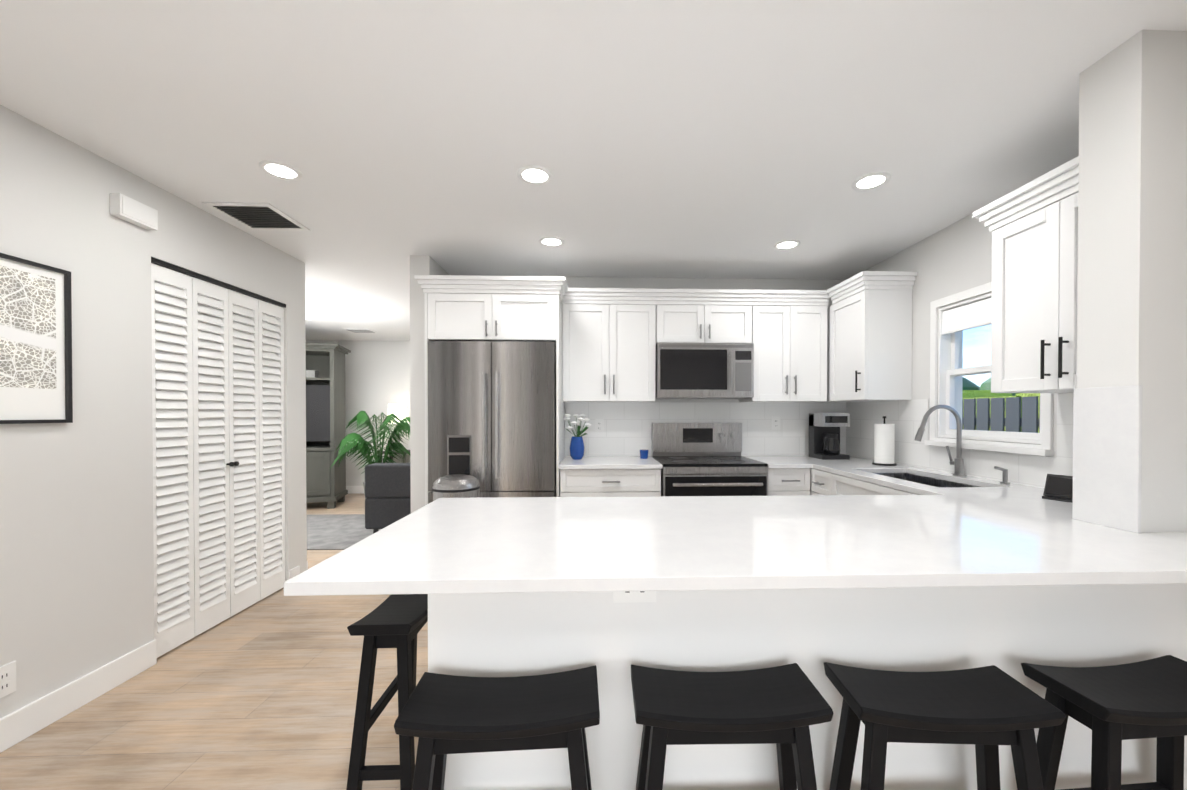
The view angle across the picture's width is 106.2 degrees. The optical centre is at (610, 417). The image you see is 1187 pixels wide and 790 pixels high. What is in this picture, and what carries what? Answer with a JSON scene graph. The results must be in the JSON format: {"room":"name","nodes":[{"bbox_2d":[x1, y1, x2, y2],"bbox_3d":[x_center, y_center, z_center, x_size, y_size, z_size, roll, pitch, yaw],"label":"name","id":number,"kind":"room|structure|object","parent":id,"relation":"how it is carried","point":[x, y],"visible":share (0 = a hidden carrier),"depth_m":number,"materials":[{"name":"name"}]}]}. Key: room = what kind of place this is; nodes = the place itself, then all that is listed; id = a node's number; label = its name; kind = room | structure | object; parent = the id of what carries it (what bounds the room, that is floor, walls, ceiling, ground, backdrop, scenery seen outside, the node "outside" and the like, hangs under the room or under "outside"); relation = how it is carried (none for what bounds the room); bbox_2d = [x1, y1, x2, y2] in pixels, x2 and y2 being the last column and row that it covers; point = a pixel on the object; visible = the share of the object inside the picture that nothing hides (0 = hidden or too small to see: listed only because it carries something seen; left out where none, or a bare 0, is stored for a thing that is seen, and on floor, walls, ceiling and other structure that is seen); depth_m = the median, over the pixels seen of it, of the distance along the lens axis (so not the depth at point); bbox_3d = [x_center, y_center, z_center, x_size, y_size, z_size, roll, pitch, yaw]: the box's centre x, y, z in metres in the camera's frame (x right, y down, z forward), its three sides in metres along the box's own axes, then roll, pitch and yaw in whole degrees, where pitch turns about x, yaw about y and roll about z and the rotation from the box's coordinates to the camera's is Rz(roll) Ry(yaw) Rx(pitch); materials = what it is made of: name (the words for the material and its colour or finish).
{"room":"kitchen","nodes":[
{"label":"kitchen","id":0,"kind":"room"},
{"bbox_2d":[0,105,297,717],"bbox_3d":[-2.340,0.049,0.606,0.150,2.440,5.500,0,0,-2],"label":"wall","id":1,"kind":"structure","parent":0,"point":[76,557],"depth_m":1.99,"materials":[{"name":"white paint"}]},
{"bbox_2d":[0,661,15,697],"bbox_3d":[-2.297,1.000,1.686,0.008,0.116,0.072,0,0,-2],"label":"electrical outlet","id":2,"kind":"object","parent":1,"relation":"attached to","point":[7,678],"visible":1,"depth_m":1.70,"materials":[{"name":"white plastic"}]},
{"bbox_2d":[0,253,72,423],"bbox_3d":[-2.287,-0.295,1.598,0.022,0.640,0.585,0,0,-2],"label":"framed picture","id":3,"kind":"object","parent":1,"relation":"attached to","point":[35,342],"visible":0.94,"depth_m":1.77,"materials":[{"name":"white paper"}]},
{"bbox_2d":[0,640,156,752],"bbox_3d":[-2.238,1.211,0.083,0.017,0.125,4.368,0,0,-2],"label":"baseboard","id":4,"kind":"structure","parent":1,"relation":"attached to","point":[25,721],"depth_m":1.90,"materials":[{"name":"white wood"}]},
{"bbox_2d":[110,193,157,229],"bbox_3d":[-2.294,-0.989,2.150,0.048,0.100,0.180,0,0,-2],"label":"door chime","id":5,"kind":"object","parent":1,"relation":"attached to","point":[128,209],"visible":1,"depth_m":2.12,"materials":[{"name":"white plastic"}]},
{"bbox_2d":[151,263,284,657],"bbox_3d":[-2.355,0.224,2.753,0.067,2.030,0.980,0,0,-2],"label":"bifold closet door","id":6,"kind":"structure","parent":1,"relation":"in","point":[218,451],"depth_m":2.64,"materials":[{"name":"white wood"}]},
{"bbox_2d":[151,257,285,307],"bbox_3d":[-2.370,-0.806,2.744,0.058,0.023,0.986,0,0,-2],"label":"trim","id":7,"kind":"structure","parent":1,"relation":"attached to","point":[202,277],"depth_m":2.62,"materials":[{"name":"black metal"}]},
{"bbox_2d":[0,494,427,789],"bbox_3d":[-1.191,1.302,2.557,7.900,0.100,9.600,0,0,-2],"label":"floor","id":8,"kind":"structure","parent":0,"point":[261,694],"depth_m":1.88,"materials":[{"name":"brown wood"}]},
{"bbox_2d":[306,343,350,508],"bbox_3d":[-4.323,0.123,6.052,1.270,2.200,0.670,0,1,-17],"label":"armoire","id":9,"kind":"object","parent":8,"relation":"on","point":[325,405],"visible":0.48,"depth_m":5.99,"materials":[{"name":"grey wood"}]},
{"bbox_2d":[307,514,380,549],"bbox_3d":[-3.221,1.228,4.863,2.500,0.010,1.450,0,0,-2],"label":"living room rug","id":10,"kind":"object","parent":8,"relation":"on","point":[334,531],"visible":0.21,"depth_m":4.77,"materials":[{"name":"grey carpet"}]},
{"bbox_2d":[330,411,409,498],"bbox_3d":[-3.059,0.562,5.853,1.134,1.303,0.931,0,0,-2],"label":"palm plant","id":11,"kind":"object","parent":8,"relation":"on","point":[363,448],"visible":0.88,"depth_m":5.77,"materials":[{"name":"green plant"}]},
{"bbox_2d":[346,594,427,789],"bbox_3d":[-0.728,0.953,1.609,0.215,0.614,0.474,0,0,-2],"label":"stool","id":12,"kind":"object","parent":8,"relation":"on","point":[398,621],"visible":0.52,"depth_m":1.42,"materials":[{"name":"black wood"}]},
{"bbox_2d":[365,463,410,533],"bbox_3d":[-1.575,0.852,4.992,1.900,0.740,0.850,0,0,-2],"label":"sofa","id":13,"kind":"object","parent":8,"relation":"on","point":[388,494],"visible":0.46,"depth_m":4.54,"materials":[{"name":"grey fabric"}]},
{"bbox_2d":[380,404,409,462],"bbox_3d":[-3.281,0.506,6.871,0.440,1.420,0.440,0,0,-2],"label":"table lamp","id":14,"kind":"object","parent":8,"relation":"on","point":[399,411],"visible":0.12,"depth_m":6.76,"materials":[{"name":"white fabric"}]},
{"bbox_2d":[432,474,479,500],"bbox_3d":[-0.970,0.807,2.811,0.290,0.887,0.290,0,0,-2],"label":"trash can","id":15,"kind":"object","parent":8,"relation":"on","point":[458,486],"visible":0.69,"depth_m":2.70,"materials":[{"name":"silver metal"}]},
{"bbox_2d":[428,341,555,503],"bbox_3d":[-0.851,0.352,3.436,0.890,1.785,0.671,0,0,-2],"label":"fridge","id":16,"kind":"object","parent":8,"relation":"on","point":[492,417],"visible":0.67,"depth_m":3.15,"materials":[{"name":"silver metal"}]},
{"bbox_2d":[394,665,599,789],"bbox_3d":[-0.249,0.958,1.064,0.481,0.614,0.231,0,0,-2],"label":"stool","id":17,"kind":"object","parent":8,"relation":"on","point":[441,716],"visible":0.98,"depth_m":1.01,"materials":[{"name":"black wood"}]},
{"bbox_2d":[560,469,660,496],"bbox_3d":[-0.005,0.805,3.503,0.724,0.878,0.638,0,0,-2],"label":"base cabinet","id":18,"kind":"object","parent":8,"relation":"on","point":[641,482],"depth_m":3.19,"materials":[{"name":"white wood"}]},
{"bbox_2d":[559,456,661,468],"bbox_3d":[-0.007,0.349,3.487,0.736,0.030,0.663,0,0,-2],"label":"countertop","id":19,"kind":"structure","parent":18,"relation":"on","point":[609,462],"depth_m":3.24,"materials":[{"name":"white stone"}]},
{"bbox_2d":[564,414,590,459],"bbox_3d":[-0.261,0.153,3.552,0.221,0.362,0.170,0,0,-2],"label":"vase","id":20,"kind":"object","parent":19,"relation":"on","point":[577,447],"visible":1,"depth_m":3.52,"materials":[{"name":"blue ceramic"}]},
{"bbox_2d":[640,449,647,458],"bbox_3d":[0.274,0.298,3.610,0.070,0.070,0.072,0,0,-2],"label":"cup","id":21,"kind":"object","parent":19,"relation":"on","point":[643,453],"visible":1,"depth_m":3.58,"materials":[{"name":"ceramic"}]},
{"bbox_2d":[652,423,767,495],"bbox_3d":[0.744,0.647,3.474,0.754,1.195,0.725,0,0,-2],"label":"range","id":22,"kind":"object","parent":8,"relation":"on","point":[700,459],"visible":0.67,"depth_m":3.27,"materials":[{"name":"silver metal"}]},
{"bbox_2d":[631,663,833,789],"bbox_3d":[0.276,0.957,1.086,0.478,0.614,0.223,0,0,-2],"label":"stool","id":23,"kind":"object","parent":8,"relation":"on","point":[783,707],"visible":1,"depth_m":1.03,"materials":[{"name":"black wood"}]},
{"bbox_2d":[767,468,809,495],"bbox_3d":[1.286,0.805,3.547,0.316,0.878,0.638,0,0,-2],"label":"base cabinet","id":24,"kind":"object","parent":8,"relation":"on","point":[781,481],"depth_m":3.23,"materials":[{"name":"white wood"}]},
{"bbox_2d":[743,455,807,467],"bbox_3d":[1.275,0.350,3.530,0.303,0.030,0.666,0,0,-2],"label":"countertop","id":25,"kind":"structure","parent":24,"relation":"on","point":[772,461],"depth_m":3.38,"materials":[{"name":"white stone"}]},
{"bbox_2d":[428,583,1186,789],"bbox_3d":[1.068,0.821,1.618,3.146,0.878,0.772,0,0,-2],"label":"base cabinet","id":26,"kind":"object","parent":8,"relation":"on","point":[1008,630],"visible":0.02,"depth_m":1.22,"materials":[{"name":"white wood"}]},
{"bbox_2d":[613,591,655,602],"bbox_3d":[0.066,0.464,1.202,0.116,0.072,0.008,0,0,-2],"label":"electrical outlet","id":27,"kind":"object","parent":26,"relation":"attached to","point":[631,596],"visible":0.44,"depth_m":1.20,"materials":[{"name":"white plastic"}]},
{"bbox_2d":[284,487,1186,595],"bbox_3d":[0.960,0.367,1.512,3.368,0.030,0.990,0,0,-2],"label":"countertop","id":28,"kind":"structure","parent":26,"relation":"on","point":[944,529],"depth_m":1.21,"materials":[{"name":"white stone"}]},
{"bbox_2d":[1042,474,1072,502],"bbox_3d":[1.895,0.296,1.865,0.062,0.103,0.120,0,1,-22],"label":"smart display","id":29,"kind":"object","parent":28,"relation":"on","point":[1058,488],"visible":0.62,"depth_m":1.88,"materials":[{"name":"black plastic"}]},
{"bbox_2d":[1072,385,1141,532],"bbox_3d":[1.605,0.127,1.444,0.012,0.450,0.186,0,0,-2],"label":"side splash","id":30,"kind":"object","parent":28,"relation":"on","point":[1107,452],"visible":1,"depth_m":1.43,"materials":[{"name":"white stone"}]},
{"bbox_2d":[1184,737,1184,777],"bbox_3d":[1.590,0.963,1.259,0.072,0.116,0.008,0,0,-2],"label":"electrical outlet","id":31,"kind":"object","parent":26,"relation":"attached to","point":[1184,757],"visible":0.06,"depth_m":1.26,"materials":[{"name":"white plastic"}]},
{"bbox_2d":[810,468,917,494],"bbox_3d":[1.776,0.809,3.101,0.628,0.878,0.276,0,0,-2],"label":"base cabinet","id":32,"kind":"object","parent":8,"relation":"on","point":[824,483],"visible":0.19,"depth_m":2.94,"materials":[{"name":"white wood"}]},
{"bbox_2d":[788,455,1043,490],"bbox_3d":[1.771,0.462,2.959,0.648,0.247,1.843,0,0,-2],"label":"countertop","id":33,"kind":"structure","parent":32,"relation":"on","point":[863,469],"depth_m":2.72,"materials":[{"name":"white stone"}]},
{"bbox_2d":[809,413,849,459],"bbox_3d":[1.784,0.148,3.634,0.220,0.370,0.232,0,0,-2],"label":"coffee maker","id":34,"kind":"object","parent":33,"relation":"on","point":[824,436],"visible":1,"depth_m":3.56,"materials":[{"name":"black plastic"}]},
{"bbox_2d":[872,416,896,465],"bbox_3d":[1.950,0.165,3.166,0.150,0.345,0.150,0,0,-2],"label":"paper towel","id":35,"kind":"object","parent":33,"relation":"on","point":[884,444],"visible":1,"depth_m":3.12,"materials":[{"name":"white paper"}]},
{"bbox_2d":[914,405,964,475],"bbox_3d":[1.926,0.134,2.626,0.294,0.416,0.102,0,0,-2],"label":"faucet","id":36,"kind":"object","parent":33,"relation":"on","point":[957,462],"visible":1,"depth_m":2.60,"materials":[{"name":"silver metal"}]},
{"bbox_2d":[994,466,1010,483],"bbox_3d":[2.032,0.298,2.309,0.078,0.092,0.044,0,0,-2],"label":"soap dispenser","id":37,"kind":"object","parent":33,"relation":"on","point":[1004,476],"visible":1,"depth_m":2.30,"materials":[{"name":"silver metal"}]},
{"bbox_2d":[824,662,1065,789],"bbox_3d":[0.786,0.957,1.086,0.474,0.614,0.215,0,0,2],"label":"stool","id":38,"kind":"object","parent":8,"relation":"on","point":[987,711],"visible":1,"depth_m":1.03,"materials":[{"name":"black wood"}]},
{"bbox_2d":[1021,655,1186,789],"bbox_3d":[1.320,0.957,1.110,0.474,0.614,0.215,0,0,-5],"label":"stool","id":39,"kind":"object","parent":8,"relation":"on","point":[1111,707],"visible":1,"depth_m":1.10,"materials":[{"name":"black wood"}]},
{"bbox_2d":[296,259,307,572],"bbox_3d":[-3.690,0.026,3.361,2.660,2.440,0.100,0,0,-2],"label":"wall","id":40,"kind":"structure","parent":0,"point":[300,266],"depth_m":3.40,"materials":[{"name":"white paint"}]},
{"bbox_2d":[289,561,307,578],"bbox_3d":[-3.672,1.183,3.432,2.620,0.125,0.023,0,0,-2],"label":"baseboard","id":41,"kind":"structure","parent":40,"relation":"attached to","point":[295,571],"depth_m":3.30,"materials":[{"name":"white wood"}]},
{"bbox_2d":[308,340,409,485],"bbox_3d":[-1.428,-0.007,7.266,7.750,2.440,0.150,0,0,-2],"label":"wall","id":42,"kind":"structure","parent":0,"point":[377,377],"depth_m":7.11,"materials":[{"name":"white paint"}]},
{"bbox_2d":[346,486,363,493],"bbox_3d":[-1.425,1.151,7.181,7.430,0.125,0.020,0,0,-2],"label":"baseboard","id":43,"kind":"structure","parent":42,"relation":"attached to","point":[351,489],"depth_m":7.09,"materials":[{"name":"white wood"}]},
{"bbox_2d":[0,0,1186,340],"bbox_3d":[-1.191,-1.238,2.536,7.900,0.100,9.600,0,0,-2],"label":"ceiling","id":44,"kind":"structure","parent":0,"point":[704,138],"depth_m":1.76,"materials":[{"name":"white paint"}]},
{"bbox_2d":[202,202,309,230],"bbox_3d":[-2.075,-1.183,2.636,0.360,0.011,0.360,0,0,-2],"label":"ceiling vent","id":45,"kind":"object","parent":44,"relation":"in","point":[260,216],"visible":1,"depth_m":2.62,"materials":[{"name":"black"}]},
{"bbox_2d":[259,160,302,180],"bbox_3d":[-1.577,-1.181,2.133,0.170,0.006,0.170,0,0,-2],"label":"recessed light","id":46,"kind":"object","parent":44,"relation":"in","point":[280,170],"visible":1,"depth_m":2.13,"materials":[{"name":"white plastic"}]},
{"bbox_2d":[344,329,377,332],"bbox_3d":[-3.494,-1.211,6.234,0.350,0.014,0.250,0,0,-2],"label":"ceiling vent","id":47,"kind":"object","parent":44,"relation":"in","point":[361,330],"visible":1,"depth_m":6.21,"materials":[{"name":"white plastic"}]},
{"bbox_2d":[517,165,551,184],"bbox_3d":[-0.368,-1.181,2.174,0.170,0.006,0.170,0,0,-2],"label":"recessed light","id":48,"kind":"object","parent":44,"relation":"in","point":[534,175],"visible":1,"depth_m":2.17,"materials":[{"name":"white plastic"}]},
{"bbox_2d":[539,236,563,246],"bbox_3d":[-0.397,-1.188,3.014,0.170,0.006,0.170,0,0,-2],"label":"recessed light","id":49,"kind":"object","parent":44,"relation":"in","point":[549,241],"visible":1,"depth_m":3.00,"materials":[{"name":"white plastic"}]},
{"bbox_2d":[774,240,799,249],"bbox_3d":[1.218,-1.188,3.069,0.170,0.006,0.170,0,0,-2],"label":"recessed light","id":50,"kind":"object","parent":44,"relation":"in","point":[785,244],"visible":1,"depth_m":3.06,"materials":[{"name":"white"}]},
{"bbox_2d":[851,172,890,190],"bbox_3d":[1.306,-1.181,2.232,0.170,0.006,0.170,0,0,-2],"label":"recessed light","id":51,"kind":"object","parent":44,"relation":"in","point":[870,181],"visible":1,"depth_m":2.23,"materials":[{"name":"white"}]},
{"bbox_2d":[410,255,844,512],"bbox_3d":[0.467,0.023,3.654,3.910,2.440,0.600,0,0,-2],"label":"wall","id":52,"kind":"structure","parent":0,"point":[424,265],"depth_m":3.29,"materials":[{"name":"white paint"}]},
{"bbox_2d":[414,275,567,505],"bbox_3d":[-0.852,0.125,3.458,1.050,2.240,0.658,0,0,-2],"label":"surround","id":53,"kind":"object","parent":52,"relation":"attached to","point":[495,308],"visible":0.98,"depth_m":3.17,"materials":[{"name":"white"}]},
{"bbox_2d":[562,296,657,401],"bbox_3d":[-0.014,-0.521,3.647,0.734,0.788,0.328,0,0,-2],"label":"upper cabinet","id":54,"kind":"object","parent":52,"relation":"attached to","point":[612,338],"depth_m":3.49,"materials":[{"name":"white wood"}]},
{"bbox_2d":[565,402,844,455],"bbox_3d":[0.839,0.102,3.841,2.452,0.460,0.009,0,0,-2],"label":"backsplash","id":55,"kind":"structure","parent":52,"relation":"attached to","point":[627,428],"depth_m":3.83,"materials":[{"name":"tile"}]},
{"bbox_2d":[595,419,603,432],"bbox_3d":[-0.093,0.072,3.801,0.072,0.116,0.008,0,0,-2],"label":"electrical outlet","id":56,"kind":"object","parent":55,"relation":"attached to","point":[599,425],"visible":1,"depth_m":3.80,"materials":[{"name":"white plastic"}]},
{"bbox_2d":[772,417,779,429],"bbox_3d":[1.436,0.051,3.854,0.072,0.116,0.008,0,0,-2],"label":"electrical outlet","id":57,"kind":"object","parent":55,"relation":"attached to","point":[775,423],"visible":1,"depth_m":3.85,"materials":[{"name":"white plastic"}]},
{"bbox_2d":[658,300,753,342],"bbox_3d":[0.736,-0.751,3.671,0.760,0.328,0.328,0,0,-2],"label":"upper cabinet","id":58,"kind":"object","parent":52,"relation":"attached to","point":[679,321],"depth_m":3.51,"materials":[{"name":"white wood"}]},
{"bbox_2d":[656,343,753,398],"bbox_3d":[0.738,-0.368,3.621,0.754,0.422,0.419,0,0,-2],"label":"microwave","id":59,"kind":"object","parent":58,"relation":"attached to","point":[704,370],"visible":0.94,"depth_m":3.46,"materials":[{"name":"silver metal"}]},
{"bbox_2d":[739,300,828,402],"bbox_3d":[1.422,-0.521,3.696,0.604,0.788,0.328,0,0,-2],"label":"upper cabinet","id":60,"kind":"object","parent":52,"relation":"attached to","point":[790,336],"depth_m":3.54,"materials":[{"name":"white wood"}]},
{"bbox_2d":[865,214,1056,456],"bbox_3d":[2.180,0.031,2.725,0.150,2.440,2.335,0,0,-2],"label":"wall","id":61,"kind":"structure","parent":0,"point":[953,258],"depth_m":2.86,"materials":[{"name":"white paint"}]},
{"bbox_2d":[811,271,917,402],"bbox_3d":[1.886,-0.560,3.451,0.383,0.870,0.850,0,0,-2],"label":"upper cabinet","id":62,"kind":"object","parent":61,"relation":"attached to","point":[869,336],"visible":0.98,"depth_m":3.08,"materials":[{"name":"white wood"}]},
{"bbox_2d":[845,393,1073,487],"bbox_3d":[2.099,0.111,2.712,0.009,0.460,2.310,0,0,-2],"label":"backsplash","id":63,"kind":"structure","parent":61,"relation":"attached to","point":[907,415],"depth_m":2.86,"materials":[{"name":"tile"}]},
{"bbox_2d":[924,282,1053,455],"bbox_3d":[2.164,-0.282,2.519,0.194,0.930,0.780,0,0,-2],"label":"kitchen window","id":64,"kind":"structure","parent":61,"relation":"in","point":[950,324],"depth_m":2.71,"materials":[{"name":"white wood"}]},
{"bbox_2d":[972,156,1078,392],"bbox_3d":[1.941,-0.547,1.847,0.383,0.870,0.603,0,0,-2],"label":"upper cabinet","id":65,"kind":"object","parent":61,"relation":"attached to","point":[1033,226],"visible":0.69,"depth_m":1.89,"materials":[{"name":"white wood"}]},
{"bbox_2d":[1077,30,1186,532],"bbox_3d":[2.122,0.041,1.467,1.020,2.440,0.175,0,0,-2],"label":"wall","id":66,"kind":"structure","parent":0,"point":[1132,266],"depth_m":1.35,"materials":[{"name":"white paint"}]},
{"label":"outside","id":67,"kind":"structure","parent":0,"visible":0},
{"bbox_3d":[9.026,1.232,11.263,13.380,0.096,30.000,0,0,-2],"label":"ground","id":68,"kind":"structure","parent":67,"visible":0},
{"bbox_2d":[962,396,1039,432],"bbox_3d":[3.812,0.506,6.335,0.060,1.430,11.520,0,0,-2],"label":"fence","id":69,"kind":"object","parent":68,"relation":"on","point":[1009,423],"depth_m":4.37,"materials":[{"name":"grey wood"}]},
{"bbox_2d":[962,377,1039,432],"bbox_3d":[8.173,-0.138,11.199,8.311,3.154,21.952,0,0,-2],"label":"hedge","id":70,"kind":"object","parent":68,"relation":"on","point":[976,392],"depth_m":5.64,"materials":[{"name":"green plant"}]}
]}

